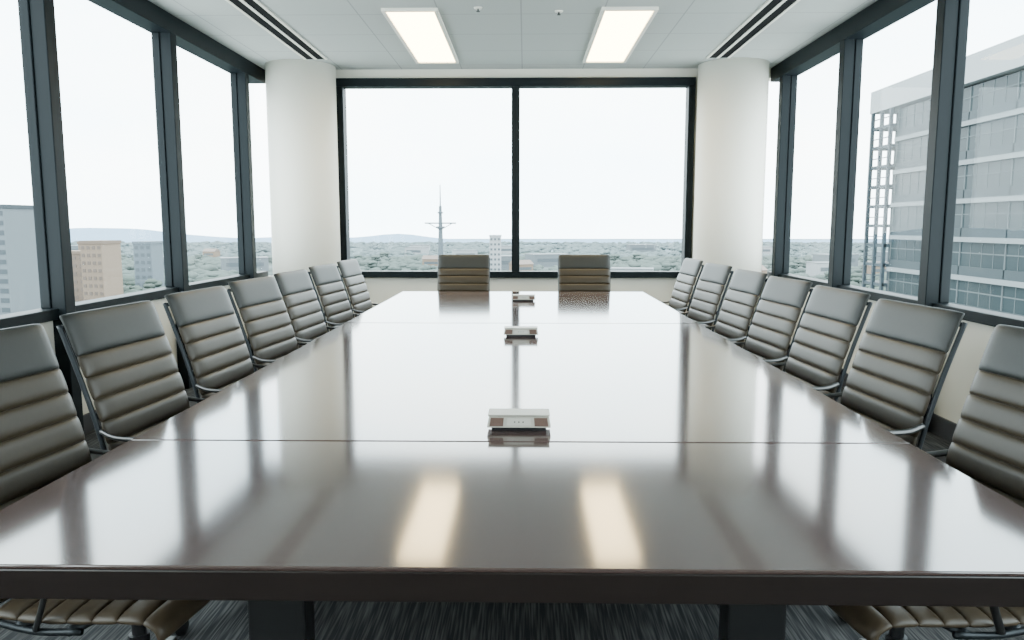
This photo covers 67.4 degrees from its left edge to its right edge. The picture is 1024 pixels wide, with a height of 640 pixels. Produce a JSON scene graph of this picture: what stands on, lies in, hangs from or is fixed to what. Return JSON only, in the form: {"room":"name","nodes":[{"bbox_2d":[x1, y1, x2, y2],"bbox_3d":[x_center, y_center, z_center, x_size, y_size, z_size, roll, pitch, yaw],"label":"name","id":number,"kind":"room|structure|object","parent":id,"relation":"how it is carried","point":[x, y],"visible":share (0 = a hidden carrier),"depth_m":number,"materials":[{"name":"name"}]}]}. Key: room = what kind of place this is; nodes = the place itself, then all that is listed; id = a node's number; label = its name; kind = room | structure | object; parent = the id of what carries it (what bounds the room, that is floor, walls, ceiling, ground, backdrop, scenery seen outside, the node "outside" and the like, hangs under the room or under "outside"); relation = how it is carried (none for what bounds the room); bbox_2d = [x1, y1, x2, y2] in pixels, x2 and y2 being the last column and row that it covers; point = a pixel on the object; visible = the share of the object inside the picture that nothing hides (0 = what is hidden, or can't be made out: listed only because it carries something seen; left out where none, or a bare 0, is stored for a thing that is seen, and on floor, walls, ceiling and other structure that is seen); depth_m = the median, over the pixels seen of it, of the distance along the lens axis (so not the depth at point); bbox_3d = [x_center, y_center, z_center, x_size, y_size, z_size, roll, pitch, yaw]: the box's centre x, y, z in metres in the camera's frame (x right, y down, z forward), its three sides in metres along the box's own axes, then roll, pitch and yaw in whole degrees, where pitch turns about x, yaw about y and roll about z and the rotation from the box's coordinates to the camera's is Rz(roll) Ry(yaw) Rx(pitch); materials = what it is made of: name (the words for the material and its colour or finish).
{"room":"conference room","nodes":[
{"label":"conference room","id":0,"kind":"room"},
{"bbox_2d":[39,285,247,414],"bbox_3d":[-2.783,0.576,2.915,0.100,0.755,10.750,0,7,1],"label":"wall","id":1,"kind":"structure","parent":0,"point":[48,326],"depth_m":5.88,"materials":[{"name":"beige paint"}]},
{"bbox_2d":[0,0,267,431],"bbox_3d":[-2.729,-0.489,2.783,0.168,2.900,10.750,0,7,1],"label":"window","id":2,"kind":"structure","parent":1,"relation":"in","point":[37,24],"depth_m":5.42,"materials":[{"name":"metal"}]},
{"bbox_2d":[83,376,196,434],"bbox_3d":[-2.725,0.891,2.953,0.015,0.120,10.750,0,7,1],"label":"baseboard","id":3,"kind":"structure","parent":1,"relation":"attached to","point":[88,424],"depth_m":4.86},
{"bbox_2d":[0,359,1023,639],"bbox_3d":[-0.043,1.052,2.953,5.580,0.200,11.200,0,7,1],"label":"floor","id":4,"kind":"structure","parent":0,"point":[218,619],"depth_m":2.54,"materials":[{"name":"carpet"}]},
{"bbox_2d":[0,324,210,639],"bbox_3d":[-1.065,0.552,1.984,0.703,1.028,0.591,1,7,9],"label":"chair","id":5,"kind":"object","parent":4,"relation":"on","point":[42,437],"visible":0.34,"depth_m":2.01,"materials":[{"name":"leather"}]},
{"bbox_2d":[56,300,205,635],"bbox_3d":[-1.054,0.468,2.666,0.703,1.028,0.591,1,7,7],"label":"chair","id":6,"kind":"object","parent":4,"relation":"on","point":[127,362],"visible":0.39,"depth_m":2.58,"materials":[{"name":"leather"}]},
{"bbox_2d":[163,286,266,402],"bbox_3d":[-1.042,0.381,3.369,0.703,1.028,0.591,1,7,6],"label":"chair","id":7,"kind":"object","parent":4,"relation":"on","point":[212,336],"visible":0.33,"depth_m":3.28,"materials":[{"name":"leather"}]},
{"bbox_2d":[226,276,306,371],"bbox_3d":[-1.030,0.298,4.037,0.703,1.028,0.591,1,7,8],"label":"chair","id":8,"kind":"object","parent":4,"relation":"on","point":[262,309],"visible":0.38,"depth_m":3.96,"materials":[{"name":"leather"}]},
{"bbox_2d":[265,59,340,332],"bbox_3d":[-2.140,-1.127,7.939,0.690,2.900,0.690,0,7,1],"label":"column","id":9,"kind":"structure","parent":4,"relation":"on","point":[301,105],"depth_m":7.61,"materials":[{"name":"paint"}]},
{"bbox_2d":[273,269,336,347],"bbox_3d":[-1.019,0.215,4.708,0.703,1.028,0.591,1,7,6],"label":"chair","id":10,"kind":"object","parent":4,"relation":"on","point":[305,314],"visible":0.33,"depth_m":4.63,"materials":[{"name":"leather"}]},
{"bbox_2d":[308,263,360,332],"bbox_3d":[-1.007,0.125,5.434,0.703,1.028,0.591,1,7,7],"label":"chair","id":11,"kind":"object","parent":4,"relation":"on","point":[326,277],"visible":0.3,"depth_m":5.34,"materials":[{"name":"leather"}]},
{"bbox_2d":[337,259,378,317],"bbox_3d":[-0.994,0.031,6.195,0.703,1.028,0.591,1,7,5],"label":"chair","id":12,"kind":"object","parent":4,"relation":"on","point":[350,270],"visible":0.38,"depth_m":6.09,"materials":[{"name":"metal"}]},
{"bbox_2d":[437,254,489,291],"bbox_3d":[-0.462,-0.072,7.026,0.590,1.028,0.703,0,7,1],"label":"chair","id":13,"kind":"object","parent":4,"relation":"on","point":[456,272],"visible":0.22,"depth_m":7.24,"materials":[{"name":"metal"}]},
{"bbox_2d":[0,291,1023,639],"bbox_3d":[0.046,0.452,3.973,2.060,0.740,5.345,0,7,1],"label":"conference table","id":14,"kind":"object","parent":4,"relation":"on","point":[675,463],"visible":0.99,"depth_m":1.70,"materials":[{"name":"brown wood"}]},
{"bbox_2d":[487,408,550,430],"bbox_3d":[0.020,0.281,2.154,0.177,0.046,0.085,0,7,1],"label":"box","id":15,"kind":"object","parent":14,"relation":"on","point":[500,419],"visible":1,"depth_m":2.12,"materials":[{"name":"silver plastic"}]},
{"bbox_2d":[489,418,503,425],"bbox_3d":[-0.043,0.281,2.118,0.040,0.022,0.012,0,7,1],"label":"grille","id":16,"kind":"object","parent":15,"relation":"attached to","point":[492,421],"depth_m":2.12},
{"bbox_2d":[534,418,547,426],"bbox_3d":[0.081,0.282,2.116,0.040,0.022,0.012,0,7,1],"label":"grille","id":17,"kind":"object","parent":15,"relation":"attached to","point":[538,422],"depth_m":2.11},
{"bbox_2d":[504,326,537,336],"bbox_3d":[0.046,0.060,3.940,0.177,0.046,0.085,0,7,1],"label":"box","id":18,"kind":"object","parent":14,"relation":"on","point":[510,331],"visible":1,"depth_m":3.90,"materials":[{"name":"silver plastic"}]},
{"bbox_2d":[529,330,536,333],"bbox_3d":[0.107,0.061,3.902,0.040,0.022,0.012,0,7,1],"label":"grille","id":19,"kind":"object","parent":18,"relation":"attached to","point":[530,331],"depth_m":3.90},
{"bbox_2d":[512,294,534,300],"bbox_3d":[0.087,-0.167,5.776,0.177,0.046,0.085,0,7,1],"label":"box","id":20,"kind":"object","parent":14,"relation":"on","point":[515,297],"visible":1,"depth_m":5.74,"materials":[{"name":"silver plastic"}]},
{"bbox_2d":[558,255,610,291],"bbox_3d":[0.678,-0.070,7.007,0.590,1.028,0.703,0,7,1],"label":"chair","id":21,"kind":"object","parent":4,"relation":"on","point":[576,273],"visible":0.29,"depth_m":7.22,"materials":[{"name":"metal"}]},
{"bbox_2d":[662,258,703,316],"bbox_3d":[1.165,0.009,6.367,0.703,1.028,0.591,0,7,-3],"label":"chair","id":22,"kind":"object","parent":4,"relation":"on","point":[690,268],"visible":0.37,"depth_m":6.24,"materials":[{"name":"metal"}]},
{"bbox_2d":[681,263,733,331],"bbox_3d":[1.150,0.113,5.529,0.703,1.028,0.591,-1,7,-6],"label":"chair","id":23,"kind":"object","parent":4,"relation":"on","point":[710,287],"visible":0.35,"depth_m":5.43,"materials":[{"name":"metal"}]},
{"bbox_2d":[692,57,769,347],"bbox_3d":[2.220,-1.118,7.866,0.690,2.900,0.690,0,7,1],"label":"column","id":24,"kind":"structure","parent":4,"relation":"on","point":[732,93],"depth_m":7.54,"materials":[{"name":"paint"}]},
{"bbox_2d":[704,269,767,348],"bbox_3d":[1.137,0.210,4.751,0.703,1.028,0.591,0,7,-4],"label":"chair","id":25,"kind":"object","parent":4,"relation":"on","point":[745,287],"visible":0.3,"depth_m":4.66,"materials":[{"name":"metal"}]},
{"bbox_2d":[734,276,812,371],"bbox_3d":[1.125,0.295,4.058,0.703,1.028,0.591,-1,7,-5],"label":"chair","id":26,"kind":"object","parent":4,"relation":"on","point":[778,311],"visible":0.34,"depth_m":3.97,"materials":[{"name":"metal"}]},
{"bbox_2d":[769,285,872,401],"bbox_3d":[1.115,0.374,3.420,0.703,1.028,0.591,0,7,-3],"label":"chair","id":27,"kind":"object","parent":4,"relation":"on","point":[829,322],"visible":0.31,"depth_m":3.32,"materials":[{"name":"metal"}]},
{"bbox_2d":[824,299,967,622],"bbox_3d":[1.103,0.458,2.748,0.703,1.028,0.591,-1,7,-5],"label":"chair","id":28,"kind":"object","parent":4,"relation":"on","point":[900,357],"visible":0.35,"depth_m":2.65,"materials":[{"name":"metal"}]},
{"bbox_2d":[827,324,1023,639],"bbox_3d":[1.089,0.554,1.969,0.703,1.028,0.591,-1,7,-8],"label":"chair","id":29,"kind":"object","parent":4,"relation":"on","point":[987,446],"visible":0.43,"depth_m":2.02,"materials":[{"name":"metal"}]},
{"bbox_2d":[148,0,876,69],"bbox_3d":[-0.043,-2.049,2.569,5.580,0.250,11.200,0,7,1],"label":"ceiling","id":30,"kind":"structure","parent":0,"point":[351,34],"depth_m":6.33,"materials":[{"name":"tile"}]},
{"bbox_2d":[225,0,326,59],"bbox_3d":[-1.964,-1.986,3.123,0.220,0.012,8.620,0,7,1],"label":"ceiling vent","id":31,"kind":"object","parent":30,"relation":"in","point":[254,10],"visible":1,"depth_m":6.21,"materials":[{"name":"white metal"}]},
{"bbox_2d":[381,8,458,63],"bbox_3d":[-0.744,-2.408,6.588,0.420,0.025,1.860,0,7,1],"label":"recessed light","id":32,"kind":"object","parent":30,"relation":"in","point":[422,31],"visible":1,"depth_m":6.38,"materials":[{"name":"white plastic"}]},
{"bbox_2d":[474,6,482,11],"bbox_3d":[-0.250,-2.292,5.666,0.067,0.030,0.067,0,7,1],"label":"sprinkler","id":33,"kind":"object","parent":30,"relation":"attached to","point":[477,8],"visible":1,"depth_m":5.66,"materials":[{"name":"white metal"}]},
{"bbox_2d":[555,10,562,15],"bbox_3d":[0.351,-2.303,5.755,0.067,0.030,0.067,0,7,1],"label":"sprinkler","id":34,"kind":"object","parent":30,"relation":"attached to","point":[556,11],"visible":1,"depth_m":5.74,"materials":[{"name":"white metal"}]},
{"bbox_2d":[583,7,658,62],"bbox_3d":[0.885,-2.405,6.560,0.420,0.025,1.860,0,7,1],"label":"recessed light","id":35,"kind":"object","parent":30,"relation":"in","point":[617,31],"visible":1,"depth_m":6.35,"materials":[{"name":"white plastic"}]},
{"bbox_2d":[706,0,799,57],"bbox_3d":[1.896,-1.978,3.058,0.220,0.012,8.620,0,7,1],"label":"ceiling vent","id":36,"kind":"object","parent":30,"relation":"in","point":[770,11],"visible":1,"depth_m":6.18,"materials":[{"name":"white metal"}]},
{"bbox_2d":[336,68,770,316],"bbox_3d":[0.050,-1.156,8.170,5.580,2.900,0.200,0,7,1],"label":"wall","id":37,"kind":"structure","parent":0,"point":[380,290],"depth_m":8.13,"materials":[{"name":"beige paint"}]},
{"bbox_2d":[336,77,695,277],"bbox_3d":[0.033,-1.474,8.050,3.690,2.050,0.160,0,7,1],"label":"window","id":38,"kind":"structure","parent":37,"relation":"in","point":[689,83],"depth_m":7.94,"materials":[{"name":"metal"}]},
{"bbox_2d":[790,287,994,423],"bbox_3d":[2.697,0.587,2.823,0.100,0.755,10.750,0,7,1],"label":"wall","id":39,"kind":"structure","parent":0,"point":[964,366],"depth_m":4.59,"materials":[{"name":"beige paint"}]},
{"bbox_2d":[786,349,956,441],"bbox_3d":[2.639,0.902,2.863,0.015,0.120,10.750,0,7,1],"label":"baseboard","id":40,"kind":"structure","parent":39,"relation":"attached to","point":[940,426],"depth_m":4.77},
{"bbox_2d":[767,0,1023,422],"bbox_3d":[2.643,-0.477,2.692,0.168,2.900,10.750,0,7,1],"label":"window","id":41,"kind":"structure","parent":39,"relation":"in","point":[846,40],"depth_m":5.60,"materials":[{"name":"metal"}]},
{"label":"outside","id":42,"kind":"structure","parent":0,"visible":0},
{"bbox_2d":[75,252,871,301],"bbox_3d":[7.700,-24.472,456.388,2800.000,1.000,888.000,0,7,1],"label":"ground","id":43,"kind":"structure","parent":42,"point":[524,253],"depth_m":569.46,"materials":[{"name":"grey"}]},
{"bbox_2d":[0,204,40,314],"bbox_3d":[-167.763,-18.718,252.490,22.600,37.700,20.600,1,7,9],"label":"office block","id":44,"kind":"object","parent":43,"relation":"on","point":[19,279],"visible":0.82,"depth_m":245.04,"materials":[{"name":"glass"}]},
{"bbox_2d":[71,245,77,249],"bbox_3d":[-469.835,-74.354,816.031,30.400,9.600,16.400,-3,8,-25],"label":"house","id":45,"kind":"structure","parent":43,"relation":"on","point":[73,247],"depth_m":810.75,"materials":[{"name":"grey concrete"}]},
{"bbox_2d":[72,250,83,301],"bbox_3d":[-180.610,-18.668,321.245,14.600,20.700,12.600,1,7,7],"label":"apartment block","id":46,"kind":"object","parent":43,"relation":"on","point":[76,255],"visible":0.28,"depth_m":314.95,"materials":[{"name":"beige concrete"}]},
{"bbox_2d":[78,240,123,300],"bbox_3d":[-163.849,-19.145,306.791,9.600,25.200,12.600,1,7,7],"label":"apartment block","id":47,"kind":"object","parent":43,"relation":"on","point":[101,263],"visible":0.9,"depth_m":301.63,"materials":[{"name":"beige concrete"}]},
{"bbox_2d":[126,285,142,290],"bbox_3d":[-171.236,-13.613,348.619,6.802,4.142,6.566,1,7,5],"label":"tree","id":48,"kind":"object","parent":43,"relation":"on","point":[137,287],"visible":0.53,"depth_m":346.58,"materials":[{"name":"green plant"}]},
{"bbox_2d":[132,241,164,287],"bbox_3d":[-183.475,-28.151,387.641,9.600,23.200,12.600,0,7,1],"label":"office block","id":49,"kind":"object","parent":43,"relation":"on","point":[148,255],"visible":0.86,"depth_m":382.13,"materials":[{"name":"concrete"}]},
{"bbox_2d":[143,278,162,288],"bbox_3d":[-175.299,-17.321,372.910,9.196,5.601,8.879,-7,10,-44],"label":"tree","id":50,"kind":"object","parent":43,"relation":"on","point":[150,283],"visible":0.98,"depth_m":370.06,"materials":[{"name":"green plant"}]},
{"bbox_2d":[194,254,202,258],"bbox_3d":[-287.523,-57.953,703.230,7.020,5.030,7.059,-2,7,-15],"label":"tree","id":51,"kind":"object","parent":43,"relation":"on","point":[197,256],"visible":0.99,"depth_m":700.96,"materials":[{"name":"green plant"}]},
{"bbox_2d":[203,249,219,256],"bbox_3d":[-290.909,-64.782,742.402,14.000,8.700,10.000,2,7,16],"label":"house","id":52,"kind":"structure","parent":43,"relation":"on","point":[209,252],"depth_m":738.74,"materials":[{"name":"beige brick"}]},
{"bbox_2d":[207,273,217,277],"bbox_3d":[-167.696,-23.965,429.266,6.851,4.909,6.889,-7,10,-44],"label":"tree","id":53,"kind":"object","parent":43,"relation":"on","point":[211,275],"visible":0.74,"depth_m":426.76,"materials":[{"name":"green plant"}]},
{"bbox_2d":[220,256,268,270],"bbox_3d":[-182.025,-37.943,522.033,30.400,9.600,16.400,-3,8,-22],"label":"house","id":54,"kind":"structure","parent":43,"relation":"on","point":[227,263],"depth_m":512.83,"materials":[{"name":"grey concrete"}]},
{"bbox_2d":[259,248,268,252],"bbox_3d":[-262.388,-72.510,810.454,11.427,7.677,9.631,2,7,13],"label":"tree","id":55,"kind":"object","parent":43,"relation":"on","point":[265,250],"visible":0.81,"depth_m":807.78,"materials":[{"name":"grey plant"}]},
{"bbox_2d":[367,260,377,268],"bbox_3d":[-99.239,-39.043,544.783,9.105,6.523,9.155,-5,9,-36],"label":"tree","id":56,"kind":"object","parent":43,"relation":"on","point":[372,263],"visible":0.96,"depth_m":542.06,"materials":[{"name":"green plant"}]},
{"bbox_2d":[371,255,380,260],"bbox_3d":[-113.237,-50.822,638.954,9.494,6.765,9.442,3,8,20],"label":"tree","id":57,"kind":"object","parent":43,"relation":"on","point":[373,257],"visible":0.95,"depth_m":636.05,"materials":[{"name":"green plant"}]},
{"bbox_2d":[378,264,388,270],"bbox_3d":[-87.610,-35.521,522.282,6.995,4.984,6.957,-6,9,-41],"label":"tree","id":58,"kind":"object","parent":43,"relation":"on","point":[383,267],"visible":0.98,"depth_m":520.27,"materials":[{"name":"green plant"}]},
{"bbox_2d":[379,252,389,257],"bbox_3d":[-119.286,-60.267,715.422,9.419,6.712,9.368,-5,8,-34],"label":"tree","id":59,"kind":"object","parent":43,"relation":"on","point":[382,254],"visible":0.84,"depth_m":712.69,"materials":[{"name":"green plant"}]},
{"bbox_2d":[404,247,428,254],"bbox_3d":[-98.823,-71.438,796.551,22.400,8.600,12.400,4,8,27],"label":"house","id":60,"kind":"structure","parent":43,"relation":"on","point":[416,250],"depth_m":790.81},
{"bbox_2d":[422,255,437,265],"bbox_3d":[-59.924,-44.099,575.398,14.000,8.700,10.000,1,7,6],"label":"house","id":61,"kind":"structure","parent":43,"relation":"on","point":[430,260],"depth_m":571.27,"materials":[{"name":"beige brick"}]},
{"bbox_2d":[425,187,455,255],"bbox_3d":[-48.209,-61.732,517.225,21.000,58.000,5.962,0,7,1],"label":"radio mast","id":62,"kind":"object","parent":43,"relation":"on","point":[440,227],"visible":0.92,"depth_m":515.97,"materials":[{"name":"metal"}]},
{"bbox_2d":[452,250,477,253],"bbox_3d":[-43.237,-59.974,703.990,22.400,8.600,12.400,-1,7,-8],"label":"house","id":63,"kind":"structure","parent":43,"relation":"on","point":[453,251],"depth_m":697.72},
{"bbox_2d":[71,240,887,293],"bbox_3d":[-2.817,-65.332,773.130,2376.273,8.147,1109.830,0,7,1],"label":"cityscape","id":64,"kind":"object","parent":43,"relation":"on","point":[206,264],"visible":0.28,"depth_m":777.98,"materials":[{"name":"green plant"}]},
{"bbox_2d":[489,235,501,270],"bbox_3d":[-11.214,-45.132,518.650,8.100,24.700,10.600,0,7,1],"label":"tower block","id":65,"kind":"object","parent":43,"relation":"on","point":[494,240],"visible":0.96,"depth_m":513.59,"materials":[{"name":"white concrete"}]},
{"bbox_2d":[501,255,511,269],"bbox_3d":[-12.077,-41.000,546.718,30.400,9.600,16.400,-4,8,-28],"label":"house","id":66,"kind":"structure","parent":43,"relation":"on","point":[505,259],"depth_m":541.92,"materials":[{"name":"grey concrete"}]},
{"bbox_2d":[501,246,511,253],"bbox_3d":[-10.944,-77.098,842.256,22.400,8.600,12.400,-2,7,-19],"label":"house","id":67,"kind":"structure","parent":43,"relation":"on","point":[504,249],"depth_m":837.71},
{"bbox_2d":[509,260,533,270],"bbox_3d":[5.930,-34.821,500.483,14.000,8.700,10.000,-4,8,-31],"label":"house","id":68,"kind":"structure","parent":43,"relation":"on","point":[525,265],"depth_m":498.27,"materials":[{"name":"beige brick"}]},
{"bbox_2d":[525,253,569,266],"bbox_3d":[26.936,-45.776,585.278,30.400,9.600,16.400,-3,8,-23],"label":"house","id":69,"kind":"structure","parent":43,"relation":"on","point":[544,259],"depth_m":576.73,"materials":[{"name":"grey concrete"}]},
{"bbox_2d":[600,250,610,254],"bbox_3d":[90.063,-63.551,738.914,11.119,7.471,9.372,1,7,10],"label":"tree","id":70,"kind":"object","parent":43,"relation":"on","point":[605,252],"visible":0.84,"depth_m":735.95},
{"bbox_2d":[610,254,620,260],"bbox_3d":[87.767,-52.827,653.720,10.013,7.135,9.958,1,7,12],"label":"tree","id":71,"kind":"object","parent":43,"relation":"on","point":[613,257],"visible":0.93,"depth_m":650.66,"materials":[{"name":"green plant"}]},
{"bbox_2d":[610,267,653,270],"bbox_3d":[63.999,-23.468,409.224,22.400,8.600,12.400,2,7,12],"label":"house","id":72,"kind":"structure","parent":43,"relation":"on","point":[611,268],"depth_m":403.51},
{"bbox_2d":[628,263,640,266],"bbox_3d":[80.874,-34.510,506.788,9.660,6.884,9.608,2,7,18],"label":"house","id":73,"kind":"structure","parent":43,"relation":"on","point":[629,264],"depth_m":503.53,"materials":[{"name":"grey concrete"}]},
{"bbox_2d":[626,244,655,251],"bbox_3d":[145.598,-80.484,865.526,30.400,9.600,16.400,-1,7,-5],"label":"house","id":74,"kind":"structure","parent":43,"relation":"on","point":[632,247],"depth_m":857.79,"materials":[{"name":"grey concrete"}]},
{"bbox_2d":[660,263,676,270],"bbox_3d":[103.565,-34.638,508.557,9.393,6.693,9.342,-3,8,-24],"label":"tree","id":75,"kind":"object","parent":43,"relation":"on","point":[665,266],"visible":0.98,"depth_m":505.81,"materials":[{"name":"green plant"}]},
{"bbox_2d":[761,265,767,272],"bbox_3d":[136.228,-26.663,434.617,14.000,8.700,10.000,-3,8,-23],"label":"house","id":76,"kind":"structure","parent":43,"relation":"on","point":[764,270],"depth_m":432.59,"materials":[{"name":"beige brick"}]},
{"bbox_2d":[762,246,771,253],"bbox_3d":[265.500,-74.503,821.300,22.400,8.600,12.400,-1,7,-9],"label":"house","id":77,"kind":"structure","parent":43,"relation":"on","point":[765,249],"depth_m":816.31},
{"bbox_2d":[790,263,798,268],"bbox_3d":[197.599,-37.246,536.985,6.678,4.784,6.714,-4,8,-31],"label":"tree","id":78,"kind":"object","parent":43,"relation":"on","point":[794,265],"visible":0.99,"depth_m":535.22,"materials":[{"name":"green plant"}]},
{"bbox_2d":[793,260,806,267],"bbox_3d":[207.104,-39.612,549.837,8.936,6.403,8.985,7,10,43],"label":"tree","id":79,"kind":"object","parent":43,"relation":"on","point":[802,263],"visible":0.78,"depth_m":547.24,"materials":[{"name":"green plant"}]},
{"bbox_2d":[806,261,828,275],"bbox_3d":[195.423,-31.592,474.823,22.400,8.600,12.400,-1,7,-11],"label":"house","id":80,"kind":"structure","parent":43,"relation":"on","point":[812,268],"depth_m":468.08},
{"bbox_2d":[812,254,858,266],"bbox_3d":[244.948,-45.272,581.213,30.400,9.600,16.400,-3,8,-24],"label":"house","id":81,"kind":"structure","parent":43,"relation":"on","point":[816,257],"depth_m":577.72,"materials":[{"name":"grey concrete"}]},
{"bbox_2d":[851,273,861,282],"bbox_3d":[186.096,-22.631,414.631,9.690,5.901,9.355,-3,8,-20],"label":"tree","id":82,"kind":"object","parent":43,"relation":"on","point":[855,277],"visible":0.68,"depth_m":411.07,"materials":[{"name":"green plant"}]},
{"bbox_2d":[862,261,886,273],"bbox_3d":[227.697,-32.236,479.611,14.000,8.700,10.000,0,7,-4],"label":"house","id":83,"kind":"structure","parent":43,"relation":"on","point":[868,266],"depth_m":475.34,"materials":[{"name":"beige brick"}]},
{"bbox_2d":[876,251,887,260],"bbox_3d":[316.271,-51.622,632.485,30.400,9.600,16.400,-4,8,-27],"label":"house","id":84,"kind":"structure","parent":43,"relation":"on","point":[878,252],"depth_m":628.64,"materials":[{"name":"grey concrete"}]},
{"bbox_2d":[862,34,1023,315],"bbox_3d":[59.065,-1.042,65.427,25.050,48.600,77.100,0,7,1],"label":"glass office building","id":85,"kind":"structure","parent":43,"relation":"on","point":[987,269],"depth_m":79.40,"materials":[{"name":"glass"}]},
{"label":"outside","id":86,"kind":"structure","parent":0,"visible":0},
{"bbox_2d":[70,228,888,242],"bbox_3d":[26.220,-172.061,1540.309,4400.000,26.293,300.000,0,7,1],"label":"hills","id":87,"kind":"structure","parent":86,"point":[77,234],"depth_m":1448.14,"materials":[{"name":"grey"}]},
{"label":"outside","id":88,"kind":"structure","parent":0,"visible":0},
{"bbox_2d":[125,239,888,251],"bbox_3d":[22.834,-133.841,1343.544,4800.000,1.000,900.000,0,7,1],"label":"ground","id":89,"kind":"structure","parent":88,"point":[666,250],"depth_m":1696.36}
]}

